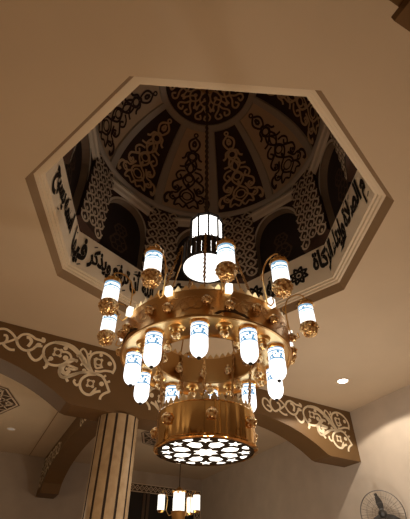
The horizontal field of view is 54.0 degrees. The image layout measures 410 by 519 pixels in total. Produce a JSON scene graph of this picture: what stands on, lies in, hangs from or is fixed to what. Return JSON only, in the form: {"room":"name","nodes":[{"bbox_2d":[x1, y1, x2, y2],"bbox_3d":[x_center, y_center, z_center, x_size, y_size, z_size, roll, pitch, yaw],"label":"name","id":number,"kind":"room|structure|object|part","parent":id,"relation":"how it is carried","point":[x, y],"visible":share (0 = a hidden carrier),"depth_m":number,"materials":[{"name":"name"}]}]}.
{"room":"mosque","nodes":[
{"label":"mosque","id":0,"kind":"room"},
{"bbox_2d":[0,451,201,518],"bbox_3d":[-5.095,8.447,11.397,11.419,5.200,0.100,21,-45,-22],"label":"wall","id":1,"kind":"structure","parent":0,"point":[20,474],"depth_m":12.52,"materials":[{"name":"paint"}]},
{"bbox_2d":[30,412,57,453],"bbox_3d":[-4.071,4.320,10.574,0.022,0.008,6.600,19,-44,-20],"label":"trim","id":2,"kind":"structure","parent":1,"relation":"attached to","point":[57,412],"depth_m":11.09,"materials":[{"name":"brown"}]},
{"bbox_2d":[128,482,200,518],"bbox_3d":[-1.744,9.364,13.063,3.634,3.615,0.018,21,-45,-22],"label":"window","id":3,"kind":"structure","parent":1,"relation":"in","point":[143,503],"depth_m":13.87,"materials":[{"name":"brown"}]},
{"bbox_3d":[-1.748,9.466,12.986,3.120,3.360,0.156,19,-44,-20],"label":"pane","id":4,"kind":"part","parent":3,"relation":"part of","materials":[{"name":"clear glass"}]},
{"bbox_2d":[0,0,409,479],"bbox_3d":[-0.749,1.010,6.703,11.600,0.001,20.300,19,-44,-20],"label":"ceiling","id":5,"kind":"structure","parent":0,"point":[60,60],"depth_m":3.87,"materials":[{"name":"paint"}]},
{"bbox_2d":[0,386,19,413],"bbox_3d":[-5.542,3.092,9.147,2.365,0.006,2.365,3,-41,-3],"label":"ceiling vent","id":6,"kind":"object","parent":5,"relation":"in","point":[8,402],"visible":1,"depth_m":9.39,"materials":[{"name":"beige"}]},
{"bbox_2d":[6,427,16,430],"bbox_3d":[-5.239,4.586,10.887,0.270,0.012,0.270,19,-44,-20],"label":"recessed light","id":7,"kind":"object","parent":5,"relation":"in","point":[7,428],"visible":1,"depth_m":10.90,"materials":[{"name":"beige"}]},
{"bbox_2d":[141,431,155,446],"bbox_3d":[-0.669,5.114,11.462,2.254,0.006,2.254,3,-41,-3],"label":"ceiling vent","id":8,"kind":"object","parent":5,"relation":"in","point":[147,439],"visible":0.09,"depth_m":11.49,"materials":[{"name":"beige"}]},
{"bbox_2d":[157,464,199,518],"bbox_3d":[-0.645,6.061,10.851,1.085,2.250,0.711,-8,-41,9],"label":"chandelier","id":9,"kind":"object","parent":5,"relation":"hanging from","point":[192,502],"visible":0.98,"depth_m":10.43,"materials":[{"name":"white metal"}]},
{"bbox_3d":[-1.137,6.304,10.447,0.180,0.350,0.177,19,-44,-20],"label":"lamp glass","id":10,"kind":"part","parent":9,"relation":"part of","materials":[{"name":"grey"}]},
{"bbox_3d":[-0.395,6.540,10.716,0.180,0.350,0.177,19,-44,-20],"label":"lamp glass","id":11,"kind":"part","parent":9,"relation":"part of","materials":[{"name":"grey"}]},
{"bbox_3d":[-0.217,6.315,10.454,0.180,0.350,0.177,19,-44,-20],"label":"lamp glass","id":12,"kind":"part","parent":9,"relation":"part of","materials":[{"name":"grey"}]},
{"bbox_2d":[25,76,393,314],"bbox_3d":[0.040,-0.294,5.318,4.230,0.180,4.230,-29,-49,30],"label":"trim","id":13,"kind":"structure","parent":5,"relation":"attached to","point":[382,201],"depth_m":4.78,"materials":[{"name":"brown paint"}]},
{"bbox_2d":[45,84,374,303],"bbox_3d":[0.051,-1.974,6.762,4.540,4.250,4.540,3,-41,-3],"label":"dome","id":14,"kind":"object","parent":5,"relation":"in","point":[280,181],"visible":0.58,"depth_m":7.67,"materials":[{"name":"beige"}]},
{"bbox_3d":[-1.902,-1.493,6.158,0.001,1.375,1.057,3,-41,-3],"label":"niche frame","id":15,"kind":"part","parent":14,"relation":"part of","materials":[{"name":"beige paint"}]},
{"bbox_3d":[-1.860,-2.122,6.703,0.100,0.260,1.120,3,-41,-3],"label":"cornice","id":16,"kind":"part","parent":14,"relation":"part of","materials":[{"name":"beige"}]},
{"bbox_3d":[-1.661,-1.104,7.349,0.001,0.400,0.300,-29,-49,30],"label":"spandrel panel","id":17,"kind":"part","parent":14,"relation":"part of","materials":[{"name":"brown paint"}]},
{"bbox_3d":[-1.433,-0.565,7.234,0.001,1.375,1.057,-29,-49,30],"label":"niche frame","id":18,"kind":"part","parent":14,"relation":"part of","materials":[{"name":"beige"}]},
{"bbox_3d":[-1.365,-2.741,7.561,1.040,1.569,1.125,-3,-41,3],"label":"panel","id":19,"kind":"part","parent":14,"relation":"part of","materials":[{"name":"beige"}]},
{"bbox_3d":[-1.401,-1.212,7.758,0.100,0.260,1.120,-29,-49,30],"label":"cornice","id":20,"kind":"part","parent":14,"relation":"part of","materials":[{"name":"beige paint"}]},
{"bbox_3d":[-1.204,-0.756,7.750,0.001,0.400,0.300,-29,-49,30],"label":"spandrel panel","id":21,"kind":"part","parent":14,"relation":"part of","materials":[{"name":"brown"}]},
{"bbox_3d":[-1.032,-2.208,8.178,1.040,1.569,1.125,-29,-48,29],"label":"panel","id":22,"kind":"part","parent":14,"relation":"part of","materials":[{"name":"brown paint"}]},
{"bbox_3d":[-0.444,-0.504,8.038,0.300,0.400,0.001,3,-41,-3],"label":"spandrel panel","id":23,"kind":"part","parent":14,"relation":"part of","materials":[{"name":"brown wood"}]},
{"bbox_3d":[-0.097,-0.121,7.740,1.057,1.375,0.001,3,-41,-3],"label":"niche frame","id":24,"kind":"part","parent":14,"relation":"part of","materials":[{"name":"beige paint"}]},
{"bbox_3d":[-0.190,-1.875,8.559,1.093,1.570,1.129,19,-44,-20],"label":"panel","id":25,"kind":"part","parent":14,"relation":"part of","materials":[{"name":"beige paint"}]},
{"bbox_3d":[-0.090,-0.777,8.254,1.120,0.260,0.100,3,-41,-3],"label":"cornice","id":26,"kind":"part","parent":14,"relation":"part of","materials":[{"name":"beige paint"}]},
{"bbox_2d":[97,89,318,465],"bbox_3d":[0.030,-0.935,5.853,2.388,6.989,2.309,19,-44,-20],"label":"chandelier","id":27,"kind":"object","parent":14,"relation":"hanging from","point":[210,430],"visible":1,"depth_m":3.74,"materials":[{"name":"brown metal"}]},
{"bbox_2d":[97,329,115,345],"bbox_3d":[-1.085,0.874,4.407,0.210,0.160,0.205,-2,-41,3],"label":"basket","id":28,"kind":"object","parent":27,"relation":"on","point":[105,337],"depth_m":4.36,"materials":[{"name":"gold metal"}]},
{"bbox_3d":[-1.084,0.749,4.515,0.160,0.270,0.160,-2,-41,3],"label":"lamp glass","id":29,"kind":"part","parent":27,"relation":"part of","materials":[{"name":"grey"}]},
{"bbox_2d":[98,297,118,316],"bbox_3d":[-0.952,0.483,3.951,0.210,0.160,0.205,20,-44,-21],"label":"basket","id":30,"kind":"object","parent":27,"relation":"on","point":[107,306],"depth_m":3.91,"materials":[{"name":"gold metal"}]},
{"bbox_3d":[-0.951,0.358,4.059,0.160,0.270,0.160,20,-44,-21],"label":"lamp glass","id":31,"kind":"part","parent":27,"relation":"part of","materials":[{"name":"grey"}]},
{"bbox_3d":[-0.841,0.378,4.121,0.261,0.574,0.018,20,-44,-21],"label":"lamp arm","id":32,"kind":"part","parent":27,"relation":"part of","materials":[{"name":"gold metal"}]},
{"bbox_3d":[-0.744,0.515,3.979,0.050,0.085,0.060,23,-46,-24],"label":"glow panel","id":33,"kind":"part","parent":27,"relation":"part of","materials":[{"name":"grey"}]},
{"bbox_3d":[-0.717,0.694,3.838,0.017,0.085,0.341,23,-46,-24],"label":"keel plate","id":34,"kind":"part","parent":27,"relation":"part of","materials":[{"name":"brown metal"}]},
{"bbox_3d":[-0.705,1.064,3.927,0.159,0.330,0.159,19,-44,-20],"label":"lamp glass","id":35,"kind":"part","parent":27,"relation":"part of","materials":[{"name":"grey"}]},
{"bbox_3d":[-0.668,1.359,4.271,0.159,0.330,0.159,19,-44,-20],"label":"lamp glass","id":36,"kind":"part","parent":27,"relation":"part of","materials":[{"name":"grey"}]},
{"bbox_2d":[140,268,162,288],"bbox_3d":[-0.482,0.190,3.606,0.205,0.160,0.210,-18,-44,20],"label":"basket","id":37,"kind":"object","parent":27,"relation":"on","point":[150,278],"depth_m":3.56,"materials":[{"name":"gold metal"}]},
{"bbox_3d":[-0.469,0.812,3.632,0.159,0.330,0.159,19,-44,-20],"label":"lamp glass","id":38,"kind":"part","parent":27,"relation":"part of","materials":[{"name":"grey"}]},
{"bbox_3d":[-0.481,0.064,3.714,0.160,0.270,0.160,-18,-44,20],"label":"lamp glass","id":39,"kind":"part","parent":27,"relation":"part of","materials":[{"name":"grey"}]},
{"bbox_3d":[-0.436,1.075,3.974,0.116,0.877,0.038,11,-42,-12],"label":"suspension chain","id":40,"kind":"part","parent":27,"relation":"part of","materials":[{"name":"gold metal"}]},
{"bbox_3d":[-0.425,0.118,3.815,0.018,0.574,0.261,-18,-44,20],"label":"lamp arm","id":41,"kind":"part","parent":27,"relation":"part of","materials":[{"name":"gold metal"}]},
{"bbox_3d":[-0.335,0.293,3.718,0.060,0.085,0.050,-15,-43,17],"label":"glow panel","id":42,"kind":"part","parent":27,"relation":"part of","materials":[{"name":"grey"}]},
{"bbox_3d":[-0.371,1.585,4.531,0.159,0.330,0.159,19,-44,-20],"label":"lamp glass","id":43,"kind":"part","parent":27,"relation":"part of","materials":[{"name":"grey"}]},
{"bbox_3d":[-0.396,0.281,4.670,0.255,1.262,0.039,11,-42,-12],"label":"suspension chain","id":44,"kind":"part","parent":27,"relation":"part of","materials":[{"name":"gold metal"}]},
{"bbox_3d":[-0.246,1.408,4.359,0.040,0.878,0.117,24,-46,-25],"label":"suspension chain","id":45,"kind":"part","parent":27,"relation":"part of","materials":[{"name":"gold metal"}]},
{"bbox_3d":[-0.224,0.592,5.030,0.039,1.262,0.262,24,-46,-25],"label":"suspension chain","id":46,"kind":"part","parent":27,"relation":"part of","materials":[{"name":"gold metal"}]},
{"bbox_3d":[-0.123,-0.383,5.216,0.035,0.460,0.123,19,-44,-20],"label":"lantern pane","id":47,"kind":"part","parent":27,"relation":"part of","materials":[{"name":"white glass"}]},
{"bbox_3d":[-0.050,0.699,3.498,0.159,0.330,0.159,19,-44,-20],"label":"lamp glass","id":48,"kind":"part","parent":27,"relation":"part of","materials":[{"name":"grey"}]},
{"bbox_2d":[183,253,219,281],"bbox_3d":[0.017,0.112,4.968,0.572,0.012,0.572,19,-44,-20],"label":"diffuser","id":49,"kind":"object","parent":27,"relation":"attached to","point":[193,264],"depth_m":4.95,"materials":[{"name":"white glass"}]},
{"bbox_3d":[-0.017,-0.420,5.171,0.101,0.460,0.079,19,-44,-20],"label":"lantern pane","id":50,"kind":"part","parent":27,"relation":"part of","materials":[{"name":"white glass"}]},
{"bbox_3d":[-0.007,0.860,3.719,0.036,0.878,0.112,-1,-41,2],"label":"suspension chain","id":51,"kind":"part","parent":27,"relation":"part of","materials":[{"name":"gold metal"}]},
{"bbox_3d":[-0.001,0.078,4.430,0.036,1.262,0.262,-1,-41,2],"label":"suspension chain","id":52,"kind":"part","parent":27,"relation":"part of","materials":[{"name":"gold metal"}]},
{"bbox_2d":[157,438,253,464],"label":"grille","id":53,"kind":"object","parent":27,"relation":"attached to","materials":[{"name":"metal"}]},
{"bbox_2d":[162,439,248,463],"bbox_3d":[0.007,1.719,3.587,0.797,0.001,0.797,19,-44,-20],"label":"diffuser","id":54,"kind":"object","parent":27,"relation":"attached to","point":[209,452],"depth_m":3.56,"materials":[{"name":"white glass"}]},
{"bbox_3d":[0.031,-2.019,6.801,0.055,4.130,0.055,-12,-42,14],"label":"hanging chain","id":55,"kind":"part","parent":27,"relation":"part of","materials":[{"name":"brown metal"}]},
{"bbox_3d":[0.020,-0.340,5.357,0.480,0.640,0.461,19,-44,-20],"label":"lantern frame","id":56,"kind":"part","parent":27,"relation":"part of","materials":[{"name":"black metal"}]},
{"bbox_3d":[0.104,-0.410,5.183,0.128,0.460,0.004,19,-44,-20],"label":"lantern pane","id":57,"kind":"part","parent":27,"relation":"part of","materials":[{"name":"white glass"}]},
{"bbox_3d":[0.192,-0.355,5.245,0.106,0.460,0.072,19,-44,-20],"label":"lantern pane","id":58,"kind":"part","parent":27,"relation":"part of","materials":[{"name":"white glass"}]},
{"bbox_3d":[0.170,0.061,3.744,0.018,0.574,0.261,6,-41,-7],"label":"lamp arm","id":59,"kind":"part","parent":27,"relation":"part of","materials":[{"name":"gold metal"}]},
{"bbox_3d":[0.191,0.000,3.634,0.160,0.270,0.160,6,-41,-7],"label":"lamp glass","id":60,"kind":"part","parent":27,"relation":"part of","materials":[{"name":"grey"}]},
{"bbox_2d":[215,261,237,282],"bbox_3d":[0.190,0.125,3.526,0.205,0.160,0.210,6,-41,-7],"label":"basket","id":61,"kind":"object","parent":27,"relation":"on","point":[226,271],"depth_m":3.48,"materials":[{"name":"gold metal"}]},
{"bbox_3d":[0.219,0.265,3.682,0.060,0.085,0.050,9,-41,-10],"label":"glow panel","id":62,"kind":"part","parent":27,"relation":"part of","materials":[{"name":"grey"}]},
{"bbox_3d":[0.241,0.461,3.561,0.341,0.085,0.017,10,-42,-11],"label":"keel plate","id":63,"kind":"part","parent":27,"relation":"part of","materials":[{"name":"brown metal"}]},
{"bbox_3d":[0.298,1.398,4.344,0.036,0.877,0.114,-27,-48,28],"label":"suspension chain","id":64,"kind":"part","parent":27,"relation":"part of","materials":[{"name":"gold metal"}]},
{"bbox_3d":[0.419,0.263,4.643,0.260,1.262,0.032,-13,-43,15],"label":"suspension chain","id":65,"kind":"part","parent":27,"relation":"part of","materials":[{"name":"gold metal"}]},
{"bbox_3d":[0.392,0.769,3.575,0.159,0.330,0.159,19,-44,-20],"label":"lamp glass","id":66,"kind":"part","parent":27,"relation":"part of","materials":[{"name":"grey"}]},
{"bbox_3d":[0.490,1.542,4.474,0.159,0.330,0.159,19,-44,-20],"label":"lamp glass","id":67,"kind":"part","parent":27,"relation":"part of","materials":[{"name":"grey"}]},
{"bbox_3d":[0.444,1.057,3.946,0.112,0.877,0.032,-13,-43,15],"label":"suspension chain","id":68,"kind":"part","parent":27,"relation":"part of","materials":[{"name":"gold metal"}]},
{"bbox_3d":[0.637,0.201,3.904,0.018,0.574,0.261,29,-48,-29],"label":"lamp arm","id":69,"kind":"part","parent":27,"relation":"part of","materials":[{"name":"gold metal"}]},
{"bbox_3d":[0.635,0.414,3.852,0.060,0.085,0.050,32,-50,-31],"label":"glow panel","id":70,"kind":"part","parent":27,"relation":"part of","materials":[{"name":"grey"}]},
{"bbox_3d":[0.726,1.289,4.179,0.159,0.330,0.159,19,-44,-20],"label":"lamp glass","id":71,"kind":"part","parent":27,"relation":"part of","materials":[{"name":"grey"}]},
{"bbox_3d":[0.688,0.994,3.836,0.159,0.330,0.159,19,-44,-20],"label":"lamp glass","id":72,"kind":"part","parent":27,"relation":"part of","materials":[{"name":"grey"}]},
{"bbox_3d":[0.717,0.158,3.814,0.160,0.270,0.160,29,-48,-29],"label":"lamp glass","id":73,"kind":"part","parent":27,"relation":"part of","materials":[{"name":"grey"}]},
{"bbox_2d":[271,278,293,298],"bbox_3d":[0.716,0.283,3.706,0.206,0.160,0.210,29,-48,-29],"label":"basket","id":74,"kind":"object","parent":27,"relation":"on","point":[281,287],"depth_m":3.66,"materials":[{"name":"gold metal"}]},
{"bbox_3d":[0.981,0.617,4.384,0.261,0.574,0.018,-4,-41,5],"label":"lamp arm","id":75,"kind":"part","parent":27,"relation":"part of","materials":[{"name":"gold metal"}]},
{"bbox_2d":[290,355,296,364],"bbox_3d":[0.981,1.175,4.742,0.210,0.160,0.205,20,-44,-21],"label":"basket","id":76,"kind":"object","parent":27,"relation":"on","point":[294,357],"depth_m":4.70,"materials":[{"name":"gold metal"}]},
{"bbox_3d":[1.106,0.627,4.356,0.160,0.270,0.160,-4,-41,5],"label":"lamp glass","id":77,"kind":"part","parent":27,"relation":"part of","materials":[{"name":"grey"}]},
{"bbox_2d":[299,320,318,337],"bbox_3d":[1.105,0.752,4.248,0.210,0.160,0.206,-4,-41,5],"label":"basket","id":78,"kind":"object","parent":27,"relation":"on","point":[309,328],"depth_m":4.20,"materials":[{"name":"gold metal"}]},
{"bbox_3d":[0.595,-1.942,8.475,1.125,1.569,1.040,-15,-43,17],"label":"panel","id":79,"kind":"part","parent":14,"relation":"part of","materials":[{"name":"brown"}]},
{"bbox_3d":[1.062,-0.638,7.870,0.300,0.400,0.001,-29,-49,30],"label":"spandrel panel","id":80,"kind":"part","parent":14,"relation":"part of","materials":[{"name":"brown"}]},
{"bbox_3d":[1.303,-1.072,7.901,1.120,0.260,0.100,-29,-49,30],"label":"cornice","id":81,"kind":"part","parent":14,"relation":"part of","materials":[{"name":"beige paint"}]},
{"bbox_3d":[1.245,-2.293,8.062,1.064,1.570,1.121,19,-44,-20],"label":"panel","id":82,"kind":"part","parent":14,"relation":"part of","materials":[{"name":"beige paint"}]},
{"bbox_3d":[1.323,-0.422,7.380,1.057,1.375,0.001,-29,-49,30],"label":"niche frame","id":83,"kind":"part","parent":14,"relation":"part of","materials":[{"name":"beige"}]},
{"bbox_3d":[1.477,-2.868,7.392,1.040,1.569,1.125,-3,-41,3],"label":"panel","id":84,"kind":"part","parent":14,"relation":"part of","materials":[{"name":"brown"}]},
{"bbox_3d":[1.592,-0.934,7.522,0.300,0.400,0.001,-29,-49,30],"label":"spandrel panel","id":85,"kind":"part","parent":14,"relation":"part of","materials":[{"name":"brown paint"}]},
{"bbox_3d":[1.975,-1.429,6.944,0.001,0.400,0.300,3,-41,-3],"label":"spandrel panel","id":86,"kind":"part","parent":14,"relation":"part of","materials":[{"name":"brown paint"}]},
{"bbox_3d":[1.963,-1.923,6.906,0.100,0.260,1.120,3,-41,-3],"label":"cornice","id":87,"kind":"part","parent":14,"relation":"part of","materials":[{"name":"beige paint"}]},
{"bbox_3d":[1.996,-1.290,6.365,0.001,1.375,1.057,3,-41,-3],"label":"niche frame","id":88,"kind":"part","parent":14,"relation":"part of","materials":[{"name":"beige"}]},
{"bbox_2d":[336,378,348,383],"bbox_3d":[2.899,2.562,8.471,0.270,0.012,0.270,19,-44,-20],"label":"recessed light","id":89,"kind":"object","parent":5,"relation":"in","point":[343,380],"visible":1,"depth_m":8.48,"materials":[{"name":"beige"}]},
{"bbox_2d":[201,385,409,518],"bbox_3d":[4.373,4.689,6.955,0.100,5.200,20.400,19,-44,-20],"label":"wall","id":90,"kind":"structure","parent":0,"point":[279,482],"depth_m":9.66,"materials":[{"name":"paint"}]},
{"bbox_2d":[360,490,406,518],"bbox_3d":[3.494,4.931,7.779,0.756,0.822,0.652,19,-44,-20],"label":"wall fan","id":91,"kind":"object","parent":90,"relation":"attached to","point":[382,514],"visible":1,"depth_m":7.78,"materials":[{"name":"grey metal"}]},
{"bbox_3d":[3.396,4.739,7.868,0.146,0.314,0.017,3,-41,-3],"label":"blade","id":92,"kind":"part","parent":91,"relation":"part of","materials":[{"name":"grey plastic"}]},
{"bbox_3d":[3.449,4.946,7.803,0.170,0.170,0.277,-13,-42,15],"label":"motor","id":93,"kind":"part","parent":91,"relation":"part of","materials":[{"name":"grey plastic"}]},
{"bbox_3d":[3.597,4.917,7.642,0.315,0.157,0.054,-12,-42,14],"label":"blade","id":94,"kind":"part","parent":91,"relation":"part of","materials":[{"name":"grey plastic"}]},
{"bbox_3d":[-0.751,4.962,3.246,11.800,0.100,20.600,19,-44,-20],"label":"floor","id":95,"kind":"structure","parent":0,"visible":0},
{"bbox_2d":[81,413,137,518],"bbox_3d":[-1.532,4.375,5.773,0.950,4.078,0.950,19,-44,-20],"label":"column","id":96,"kind":"structure","parent":95,"relation":"on","point":[108,490],"depth_m":6.35,"materials":[{"name":"wood"}]},
{"bbox_2d":[0,321,127,420],"bbox_3d":[-3.977,1.450,6.380,5.734,1.120,0.555,21,-45,-22],"label":"arch","id":97,"kind":"object","parent":96,"relation":"on","point":[78,379],"visible":1,"depth_m":6.83,"materials":[{"name":"brown paint"}]},
{"bbox_2d":[36,417,97,498],"bbox_3d":[-3.240,4.776,10.243,0.536,1.120,7.458,19,-44,-20],"label":"arch","id":98,"kind":"object","parent":96,"relation":"on","point":[57,463],"visible":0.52,"depth_m":11.28,"materials":[{"name":"brown paint"}]},
{"bbox_2d":[124,385,360,466],"bbox_3d":[0.942,3.351,8.554,5.734,1.120,0.555,21,-45,-22],"label":"arch","id":99,"kind":"object","parent":96,"relation":"on","point":[324,434],"visible":0.6,"depth_m":8.87,"materials":[{"name":"brown paint"}]},
{"bbox_2d":[391,0,409,31],"bbox_3d":[1.767,0.215,0.910,1.340,4.078,0.950,19,-44,-20],"label":"column","id":100,"kind":"structure","parent":95,"relation":"on","point":[401,16],"depth_m":2.18,"materials":[{"name":"paint"}]},
{"bbox_2d":[390,0,403,6],"bbox_3d":[-0.751,-2.618,1.624,5.695,1.120,0.550,19,-44,-20],"label":"arch","id":101,"kind":"object","parent":100,"relation":"on","point":[398,3],"visible":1,"depth_m":2.18,"materials":[{"name":"brown paint"}]}
]}

